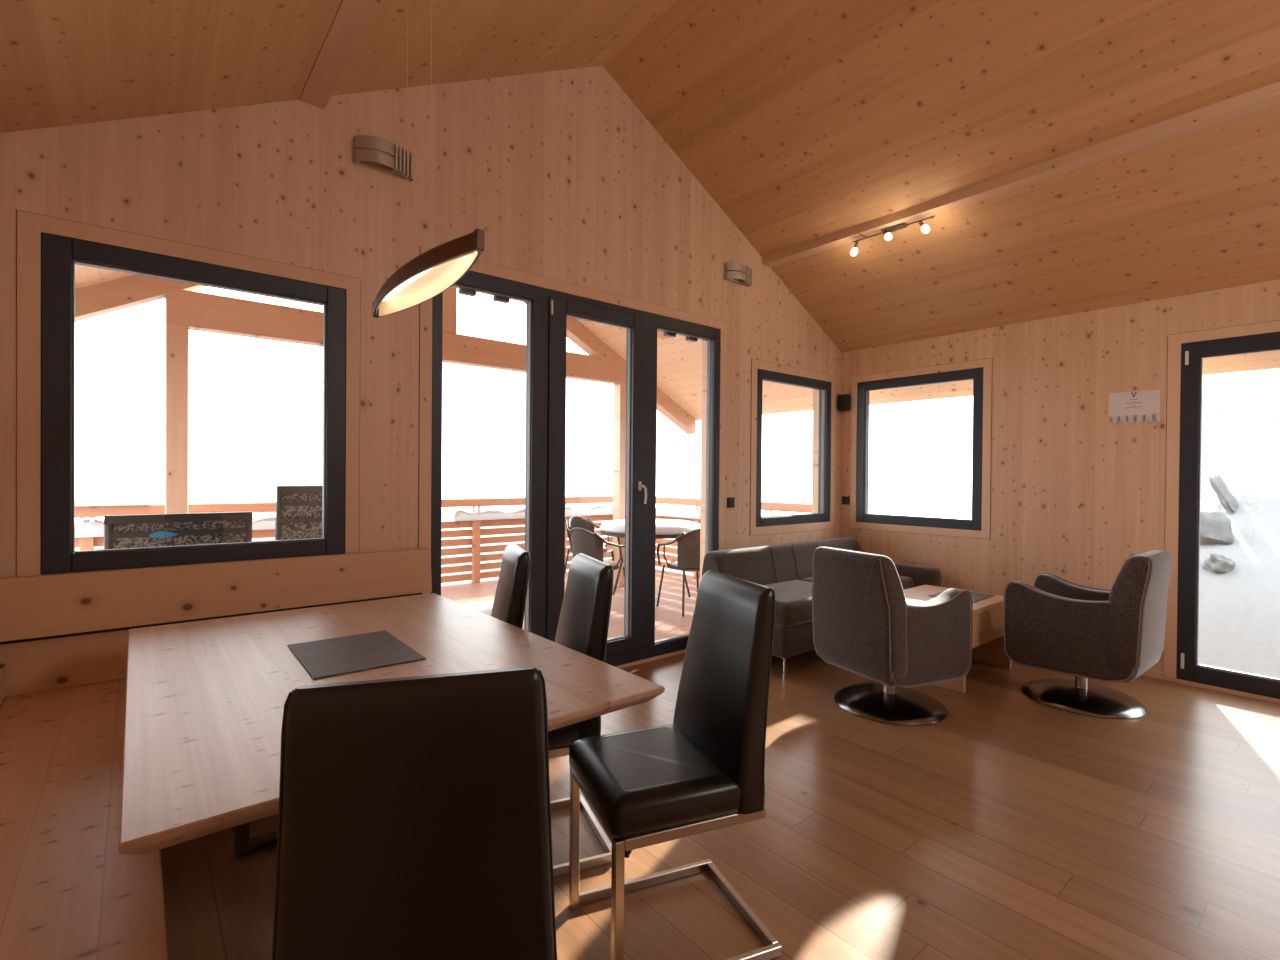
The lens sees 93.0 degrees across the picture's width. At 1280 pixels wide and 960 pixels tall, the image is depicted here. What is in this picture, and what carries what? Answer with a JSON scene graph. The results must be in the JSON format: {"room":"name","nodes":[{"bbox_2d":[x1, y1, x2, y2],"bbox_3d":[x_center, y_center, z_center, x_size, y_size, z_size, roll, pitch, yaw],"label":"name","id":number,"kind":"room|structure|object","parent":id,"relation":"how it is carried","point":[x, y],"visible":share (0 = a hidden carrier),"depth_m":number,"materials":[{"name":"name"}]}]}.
{"room":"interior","nodes":[
{"label":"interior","id":0,"kind":"room"},
{"bbox_2d":[0,66,841,707],"bbox_3d":[-0.332,-0.730,4.134,5.770,4.056,0.200,0,1,-40],"label":"wall","id":1,"kind":"structure","parent":0,"point":[565,179],"depth_m":3.25,"materials":[{"name":"brown wood"}]},
{"bbox_2d":[75,264,135,288],"bbox_3d":[-2.712,-1.880,4.123,3.490,1.976,2.850,0,1,-40],"label":"roof","id":2,"kind":"structure","parent":1,"relation":"attached to","point":[85,276],"depth_m":4.25,"materials":[{"name":"beige wood"}]},
{"bbox_2d":[75,275,207,321],"bbox_3d":[-3.400,-1.722,4.952,3.490,2.036,0.160,0,1,-40],"label":"beam","id":3,"kind":"structure","parent":2,"relation":"attached to","point":[99,299],"depth_m":4.50,"materials":[{"name":"brown wood"}]},
{"bbox_2d":[16,210,360,576],"bbox_3d":[-1.900,-0.294,2.704,1.231,1.462,0.007,0,1,-40],"label":"trim","id":4,"kind":"structure","parent":1,"relation":"attached to","point":[29,226],"depth_m":2.35,"materials":[{"name":"brown wood"}]},
{"bbox_2d":[40,232,345,574],"bbox_3d":[-1.928,-0.295,2.737,1.097,1.328,0.089,0,1,-40],"label":"window","id":5,"kind":"structure","parent":1,"relation":"in","point":[59,254],"depth_m":2.53,"materials":[{"name":"black metal"}]},
{"bbox_2d":[354,135,413,180],"bbox_3d":[-1.304,-1.662,3.124,0.292,0.128,0.090,0,1,-40],"label":"wall sconce","id":6,"kind":"object","parent":1,"relation":"attached to","point":[377,152],"visible":0.96,"depth_m":3.09,"materials":[{"name":"wood"}]},
{"bbox_2d":[418,246,726,593],"bbox_3d":[-0.260,0.008,4.071,2.441,2.539,0.007,0,1,-40],"label":"trim","id":7,"kind":"structure","parent":1,"relation":"attached to","point":[425,308],"depth_m":3.62,"materials":[{"name":"brown wood"}]},
{"bbox_2d":[431,271,719,665],"bbox_3d":[-0.266,0.042,4.077,2.303,2.470,0.169,0,1,-40],"label":"door","id":8,"kind":"structure","parent":1,"relation":"in","point":[547,310],"depth_m":3.87,"materials":[{"name":"black metal"}]},
{"bbox_2d":[614,649,685,668],"bbox_3d":[-0.277,1.288,4.087,2.303,0.022,0.026,0,1,-40],"label":"trim","id":9,"kind":"structure","parent":1,"relation":"attached to","point":[684,650],"depth_m":4.36,"materials":[{"name":"brown wood"}]},
{"bbox_2d":[577,319,812,420],"bbox_3d":[0.030,-1.834,6.401,3.640,2.055,2.850,0,1,-40],"label":"roof","id":10,"kind":"structure","parent":1,"relation":"attached to","point":[679,360],"depth_m":7.09,"materials":[{"name":"beige wood"}]},
{"bbox_2d":[524,302,695,433],"bbox_3d":[-0.669,-1.684,7.220,3.610,2.099,0.160,0,1,-40],"label":"beam","id":11,"kind":"structure","parent":10,"relation":"attached to","point":[577,332],"depth_m":7.42,"materials":[{"name":"brown wood"}]},
{"bbox_2d":[657,330,669,339],"bbox_3d":[-0.311,-2.006,5.771,1.690,1.102,0.120,0,1,-40],"label":"beam","id":12,"kind":"structure","parent":10,"relation":"attached to","point":[660,334],"depth_m":6.22,"materials":[{"name":"brown wood"}]},
{"bbox_2d":[727,497,734,507],"bbox_3d":[0.734,0.181,4.891,0.082,0.082,0.017,0,1,-40],"label":"wall switch","id":13,"kind":"object","parent":1,"relation":"attached to","point":[730,500],"visible":1,"depth_m":4.88,"materials":[{"name":"black plastic"}]},
{"bbox_2d":[724,262,751,286],"bbox_3d":[0.807,-1.655,4.878,0.292,0.128,0.090,0,1,-40],"label":"wall sconce","id":14,"kind":"object","parent":1,"relation":"attached to","point":[741,273],"visible":1,"depth_m":4.82,"materials":[{"name":"wood"}]},
{"bbox_2d":[750,359,835,535],"bbox_3d":[1.397,-0.269,5.442,1.242,1.475,0.007,0,1,-40],"label":"trim","id":15,"kind":"structure","parent":1,"relation":"attached to","point":[755,364],"depth_m":5.30,"materials":[{"name":"brown wood"}]},
{"bbox_2d":[756,369,830,526],"bbox_3d":[1.369,-0.269,5.476,1.096,1.329,0.089,0,1,-40],"label":"window","id":16,"kind":"structure","parent":1,"relation":"in","point":[824,387],"depth_m":5.59,"materials":[{"name":"black metal"}]},
{"bbox_2d":[0,0,1279,352],"bbox_3d":[1.820,-2.020,1.547,6.170,1.843,6.900,0,1,-40],"label":"ceiling","id":17,"kind":"structure","parent":0,"point":[804,121],"depth_m":3.42,"materials":[{"name":"brown wood"}]},
{"bbox_2d":[299,0,380,108],"bbox_3d":[0.487,-1.827,0.444,0.110,0.092,6.500,0,1,-40],"label":"ceiling beam","id":18,"kind":"structure","parent":17,"relation":"attached to","point":[352,19],"depth_m":2.56,"materials":[{"name":"brown wood"}]},
{"bbox_2d":[372,0,484,317],"bbox_3d":[-0.667,-1.195,1.839,0.132,1.238,0.864,0,1,-40],"label":"pendant lamp","id":19,"kind":"object","parent":18,"relation":"hanging from","point":[429,274],"visible":1,"depth_m":1.79,"materials":[{"name":"metal"}]},
{"bbox_2d":[762,81,1279,267],"bbox_3d":[3.149,-1.821,2.654,0.110,0.092,6.500,0,1,-40],"label":"ceiling beam","id":20,"kind":"structure","parent":17,"relation":"attached to","point":[1268,96],"depth_m":3.49,"materials":[{"name":"brown wood"}]},
{"bbox_2d":[850,215,934,255],"bbox_3d":[1.777,-1.752,4.307,0.130,0.183,0.615,0,1,-40],"label":"track light","id":21,"kind":"object","parent":20,"relation":"attached to","point":[925,228],"visible":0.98,"depth_m":4.28,"materials":[{"name":"metal"}]},
{"bbox_2d":[869,350,1279,404],"bbox_3d":[4.361,-0.942,3.673,0.460,0.382,6.900,0,1,-40],"label":"roof eave","id":22,"kind":"object","parent":17,"relation":"attached to","point":[1270,359],"depth_m":5.53},
{"bbox_2d":[160,649,1279,959],"bbox_3d":[1.791,1.394,1.572,6.170,0.120,6.900,0,1,-40],"label":"floor","id":23,"kind":"structure","parent":0,"point":[1011,825],"depth_m":2.19,"materials":[{"name":"brown wood"}]},
{"bbox_2d":[0,668,167,959],"bbox_3d":[-1.289,1.014,1.232,0.495,0.595,3.020,0,1,-40],"label":"bench","id":24,"kind":"object","parent":23,"relation":"on","point":[67,890],"visible":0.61,"depth_m":1.40,"materials":[{"name":"brown wood"}]},
{"bbox_2d":[0,548,431,696],"bbox_3d":[-1.690,0.834,2.606,1.712,0.928,0.430,0,1,-40],"label":"bench","id":25,"kind":"object","parent":23,"relation":"on","point":[57,631],"visible":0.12,"depth_m":2.50,"materials":[{"name":"brown wood"}]},
{"bbox_2d":[119,593,664,857],"bbox_3d":[-0.912,0.929,1.960,1.143,0.739,1.680,0,1,-40],"label":"dining table","id":26,"kind":"object","parent":23,"relation":"on","point":[205,700],"visible":0.44,"depth_m":1.68,"materials":[{"name":"brown wood"}]},
{"bbox_2d":[287,630,425,678],"bbox_3d":[-0.925,0.556,1.969,0.317,0.004,0.425,0,1,-39],"label":"placemat","id":27,"kind":"object","parent":26,"relation":"on","point":[330,657],"visible":1,"depth_m":1.94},
{"bbox_2d":[272,667,556,959],"bbox_3d":[-0.404,0.810,1.151,0.445,1.019,0.502,0,0,-17],"label":"dining chair","id":28,"kind":"object","parent":23,"relation":"on","point":[414,813],"visible":1,"depth_m":0.93,"materials":[{"name":"black leather"}]},
{"bbox_2d":[491,543,530,628],"bbox_3d":[-0.735,0.797,2.536,0.502,1.019,0.445,0,0,-21],"label":"dining chair","id":29,"kind":"object","parent":23,"relation":"on","point":[509,603],"visible":0.3,"depth_m":2.44,"materials":[{"name":"black leather"}]},
{"bbox_2d":[548,553,613,876],"bbox_3d":[-0.385,0.802,2.184,0.502,1.019,0.445,0,0,-22],"label":"dining chair","id":30,"kind":"object","parent":23,"relation":"on","point":[583,624],"visible":0.34,"depth_m":2.10,"materials":[{"name":"black leather"}]},
{"bbox_2d":[569,570,781,959],"bbox_3d":[0.087,0.809,1.778,0.502,1.019,0.445,0,0,-22],"label":"dining chair","id":31,"kind":"object","parent":23,"relation":"on","point":[703,771],"visible":1,"depth_m":1.69,"materials":[{"name":"black leather"}]},
{"bbox_2d":[702,537,940,676],"bbox_3d":[1.493,0.923,4.821,1.940,0.771,0.930,0,1,-40],"label":"sofa","id":32,"kind":"object","parent":23,"relation":"on","point":[786,568],"visible":0.38,"depth_m":4.63,"materials":[{"name":"grey fabric"}]},
{"bbox_2d":[764,580,811,626],"bbox_3d":[1.114,0.889,4.464,0.880,0.167,0.575,0,1,-40],"label":"seat cushion","id":33,"kind":"object","parent":32,"relation":"on","point":[793,598],"depth_m":4.12,"materials":[{"name":"grey fabric"}]},
{"bbox_2d":[802,576,913,589],"bbox_3d":[1.789,0.891,5.024,0.865,0.167,0.575,0,1,-40],"label":"seat cushion","id":34,"kind":"object","parent":32,"relation":"on","point":[907,582],"depth_m":5.00,"materials":[{"name":"grey fabric"}]},
{"bbox_2d":[812,547,972,725],"bbox_3d":[1.447,0.858,3.553,0.706,0.919,0.616,0,0,-27],"label":"armchair","id":35,"kind":"object","parent":23,"relation":"on","point":[863,623],"visible":1,"depth_m":3.35,"materials":[{"name":"fabric"}]},
{"bbox_2d":[904,585,1011,692],"bbox_3d":[2.113,1.067,4.246,0.800,0.500,0.620,0,1,-40],"label":"coffee table","id":36,"kind":"object","parent":23,"relation":"on","point":[987,637],"visible":0.16,"depth_m":4.14,"materials":[{"name":"brown wood"}]},
{"bbox_2d":[927,591,995,602],"bbox_3d":[2.272,0.816,4.290,0.400,0.004,0.300,0,1,-40],"label":"placemat","id":37,"kind":"object","parent":36,"relation":"on","point":[976,596],"visible":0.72,"depth_m":4.27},
{"bbox_2d":[1003,550,1172,718],"bbox_3d":[2.688,0.867,3.660,0.616,0.919,0.706,0,1,-39],"label":"armchair","id":38,"kind":"object","parent":23,"relation":"on","point":[1055,624],"visible":1,"depth_m":3.47,"materials":[{"name":"fabric"}]},
{"bbox_2d":[840,279,1279,681],"bbox_3d":[4.099,0.070,3.470,0.200,2.538,6.500,0,1,-40],"label":"wall","id":39,"kind":"structure","parent":0,"point":[1076,494],"depth_m":4.48,"materials":[{"name":"brown wood"}]},
{"bbox_2d":[838,394,850,410],"bbox_3d":[1.956,-0.740,5.820,0.096,0.152,0.094,0,1,-40],"label":"loudspeaker","id":40,"kind":"object","parent":39,"relation":"attached to","point":[844,400],"visible":1,"depth_m":5.78,"materials":[{"name":"black plastic"}]},
{"bbox_2d":[838,395,845,409],"bbox_3d":[1.922,-0.740,5.792,0.008,0.136,0.080,0,1,-40],"label":"grille","id":41,"kind":"object","parent":40,"relation":"attached to","point":[841,398],"depth_m":5.79,"materials":[{"name":"black plastic"}]},
{"bbox_2d":[842,496,849,504],"bbox_3d":[1.981,0.198,5.849,0.017,0.078,0.078,0,1,-40],"label":"wall switch","id":42,"kind":"object","parent":39,"relation":"attached to","point":[845,500],"visible":1,"depth_m":5.84,"materials":[{"name":"black plastic"}]},
{"bbox_2d":[856,367,982,530],"bbox_3d":[2.446,-0.257,5.368,0.089,1.323,1.116,0,1,-40],"label":"window","id":43,"kind":"structure","parent":39,"relation":"in","point":[976,374],"depth_m":5.30,"materials":[{"name":"black metal"}]},
{"bbox_2d":[850,358,992,538],"bbox_3d":[2.412,-0.257,5.341,0.007,1.453,1.246,0,1,-40],"label":"trim","id":44,"kind":"structure","parent":39,"relation":"attached to","point":[986,364],"depth_m":5.15,"materials":[{"name":"brown wood"}]},
{"bbox_2d":[1109,389,1159,423],"bbox_3d":[3.384,-0.500,4.163,0.021,0.214,0.282,0,1,-40],"label":"key rack","id":45,"kind":"object","parent":39,"relation":"attached to","point":[1131,405],"visible":1,"depth_m":4.17,"materials":[{"name":"grey"}]},
{"bbox_2d":[1141,669,1162,679],"bbox_3d":[2.705,1.292,4.979,0.012,0.050,2.425,0,1,-40],"label":"baseboard","id":46,"kind":"structure","parent":39,"relation":"attached to","point":[1149,673],"depth_m":4.08,"materials":[{"name":"brown wood"}]},
{"bbox_2d":[1163,320,1279,678],"bbox_3d":[4.192,0.183,3.196,0.007,2.269,2.195,0,1,-40],"label":"trim","id":47,"kind":"structure","parent":39,"relation":"attached to","point":[1174,342],"depth_m":4.00,"materials":[{"name":"brown wood"}]},
{"bbox_2d":[1176,332,1279,698],"bbox_3d":[4.221,0.217,3.220,0.101,2.200,2.057,0,1,-40],"label":"door","id":48,"kind":"structure","parent":39,"relation":"in","point":[1188,668],"depth_m":3.93,"materials":[{"name":"black metal"}]},
{"bbox_2d":[1176,678,1279,703],"bbox_3d":[4.190,1.330,3.211,0.026,0.025,2.057,0,1,-40],"label":"trim","id":49,"kind":"structure","parent":39,"relation":"attached to","point":[1275,700],"depth_m":3.80,"materials":[{"name":"brown wood"}]},
{"label":"outside","id":50,"kind":"structure","parent":0,"visible":0},
{"bbox_2d":[75,507,690,575],"bbox_3d":[-8.009,2.745,9.637,60.000,0.100,65.000,0,1,-40],"label":"ground","id":51,"kind":"structure","parent":50,"point":[446,515],"depth_m":26.07,"materials":[{"name":"white snow"}]},
{"bbox_2d":[1198,368,1279,677],"bbox_3d":[16.071,-2.814,6.482,22.000,9.115,17.500,0,1,-40],"label":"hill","id":52,"kind":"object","parent":51,"relation":"on","point":[1239,609],"visible":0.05,"depth_m":6.37,"materials":[{"name":"white snow"}]},
{"bbox_2d":[1200,510,1232,544],"bbox_3d":[5.904,0.563,6.344,0.513,0.512,0.443,0,1,-40],"label":"rock","id":53,"kind":"object","parent":52,"relation":"on","point":[1215,526],"visible":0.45,"depth_m":6.18,"materials":[{"name":"grey stone"}]},
{"bbox_2d":[1203,553,1234,572],"bbox_3d":[5.494,0.813,5.765,0.337,0.240,0.230,0,1,-40],"label":"rock","id":54,"kind":"object","parent":52,"relation":"on","point":[1217,563],"visible":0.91,"depth_m":5.71,"materials":[{"name":"grey stone"}]},
{"bbox_2d":[1209,474,1238,514],"bbox_3d":[6.629,0.249,6.811,0.591,0.654,0.346,0,1,-40],"label":"rock","id":55,"kind":"object","parent":52,"relation":"on","point":[1227,500],"visible":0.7,"depth_m":6.74,"materials":[{"name":"white stone"}]},
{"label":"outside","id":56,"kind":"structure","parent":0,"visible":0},
{"bbox_2d":[441,566,699,639],"bbox_3d":[-1.500,1.375,5.989,6.850,0.100,4.100,0,1,-40],"label":"floor","id":57,"kind":"structure","parent":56,"point":[669,621],"depth_m":6.83,"materials":[{"name":"brown wood"}]},
{"bbox_2d":[165,324,188,513],"bbox_3d":[-3.642,0.056,4.776,0.140,2.520,0.140,0,1,-40],"label":"pillar","id":58,"kind":"structure","parent":57,"relation":"on","point":[176,336],"depth_m":4.72,"materials":[{"name":"beige wood"}]},
{"bbox_2d":[104,512,252,548],"bbox_3d":[-2.443,0.755,3.221,0.600,1.186,0.620,0,1,-40],"label":"decorative sign","id":59,"kind":"object","parent":57,"relation":"on","point":[143,530],"visible":0.12,"depth_m":2.97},
{"bbox_2d":[275,486,321,539],"bbox_3d":[-2.071,0.689,3.932,0.600,1.316,0.620,0,1,-40],"label":"garden chair","id":60,"kind":"object","parent":57,"relation":"on","point":[298,508],"visible":0.06,"depth_m":3.60,"materials":[{"name":"brown wicker"}]},
{"bbox_2d":[75,496,612,582],"bbox_3d":[-2.613,0.771,7.363,6.290,1.070,0.130,0,1,-40],"label":"railing","id":61,"kind":"object","parent":57,"relation":"on","point":[87,543],"visible":0.17,"depth_m":7.70,"materials":[{"name":"brown wood"}]},
{"bbox_2d":[75,496,148,506],"bbox_3d":[-4.808,0.189,5.499,0.570,0.085,0.184,0,1,-40],"label":"snow ridge","id":62,"kind":"object","parent":61,"relation":"on","point":[114,500],"visible":0.87,"depth_m":5.46,"materials":[{"name":"white snow"}]},
{"bbox_2d":[75,517,275,537],"bbox_3d":[-4.097,0.431,6.145,2.450,0.153,0.211,0,1,-40],"label":"snow ridge","id":63,"kind":"object","parent":61,"relation":"on","point":[86,529],"visible":0.16,"depth_m":5.42,"materials":[{"name":"white snow"}]},
{"bbox_2d":[449,506,612,520],"bbox_3d":[-1.251,0.439,8.509,2.850,0.149,0.210,0,1,-40],"label":"snow ridge","id":64,"kind":"object","parent":61,"relation":"on","point":[459,515],"visible":0.66,"depth_m":8.02,"materials":[{"name":"white snow"}]},
{"bbox_2d":[465,600,493,614],"bbox_3d":[-1.514,1.276,6.203,0.610,0.094,0.456,0,0,-5],"label":"heap","id":65,"kind":"object","parent":57,"relation":"on","point":[484,607],"visible":0.38,"depth_m":6.08,"materials":[{"name":"white snow"}]},
{"bbox_2d":[565,516,613,570],"bbox_3d":[-0.640,0.890,7.575,0.538,0.865,0.586,1,1,40],"label":"rattan chair","id":66,"kind":"object","parent":57,"relation":"on","point":[573,521],"visible":0.38,"depth_m":7.72,"materials":[{"name":"wicker"}]},
{"bbox_2d":[566,528,624,577],"bbox_3d":[-0.454,0.902,6.199,0.586,0.865,0.538,1,1,40],"label":"rattan chair","id":67,"kind":"object","parent":57,"relation":"on","point":[588,543],"visible":0.55,"depth_m":5.97,"materials":[{"name":"grey wicker"}]},
{"bbox_2d":[613,383,625,586],"bbox_3d":[-0.241,0.064,7.600,0.140,2.520,0.140,0,1,-40],"label":"pillar","id":68,"kind":"structure","parent":57,"relation":"on","point":[619,429],"depth_m":7.54,"materials":[{"name":"beige wood"}]},
{"bbox_2d":[165,290,625,383],"bbox_3d":[-1.929,-1.340,6.177,4.560,0.280,0.142,0,1,-40],"label":"tie beam","id":69,"kind":"structure","parent":68,"relation":"on","point":[199,311],"depth_m":5.24,"materials":[{"name":"brown wood"}]},
{"bbox_2d":[443,287,456,333],"bbox_3d":[-1.949,-2.030,6.152,0.145,1.100,0.140,0,1,-40],"label":"beam","id":70,"kind":"structure","parent":69,"relation":"on","point":[449,295],"depth_m":6.10,"materials":[{"name":"brown wood"}]},
{"bbox_2d":[600,519,699,596],"bbox_3d":[0.134,0.898,6.974,1.200,0.873,1.200,0,1,-40],"label":"garden table","id":71,"kind":"object","parent":57,"relation":"on","point":[672,536],"depth_m":6.60,"materials":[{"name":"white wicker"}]},
{"bbox_2d":[656,529,699,616],"bbox_3d":[0.521,0.909,6.286,0.586,0.865,0.538,0,0,-25],"label":"rattan chair","id":72,"kind":"object","parent":57,"relation":"on","point":[688,544],"visible":0.62,"depth_m":6.06,"materials":[{"name":"grey wicker"}]},
{"bbox_2d":[655,496,811,576],"bbox_3d":[1.076,0.796,8.055,0.130,1.070,3.600,0,1,-40],"label":"railing","id":73,"kind":"object","parent":57,"relation":"on","point":[771,506],"visible":0.03,"depth_m":8.48,"materials":[{"name":"brown wood"}]},
{"bbox_2d":[656,508,776,518],"bbox_3d":[1.098,0.460,8.068,0.210,0.152,3.400,0,1,-40],"label":"snow ridge","id":74,"kind":"object","parent":73,"relation":"on","point":[693,514],"visible":0.26,"depth_m":8.61,"materials":[{"name":"white snow"}]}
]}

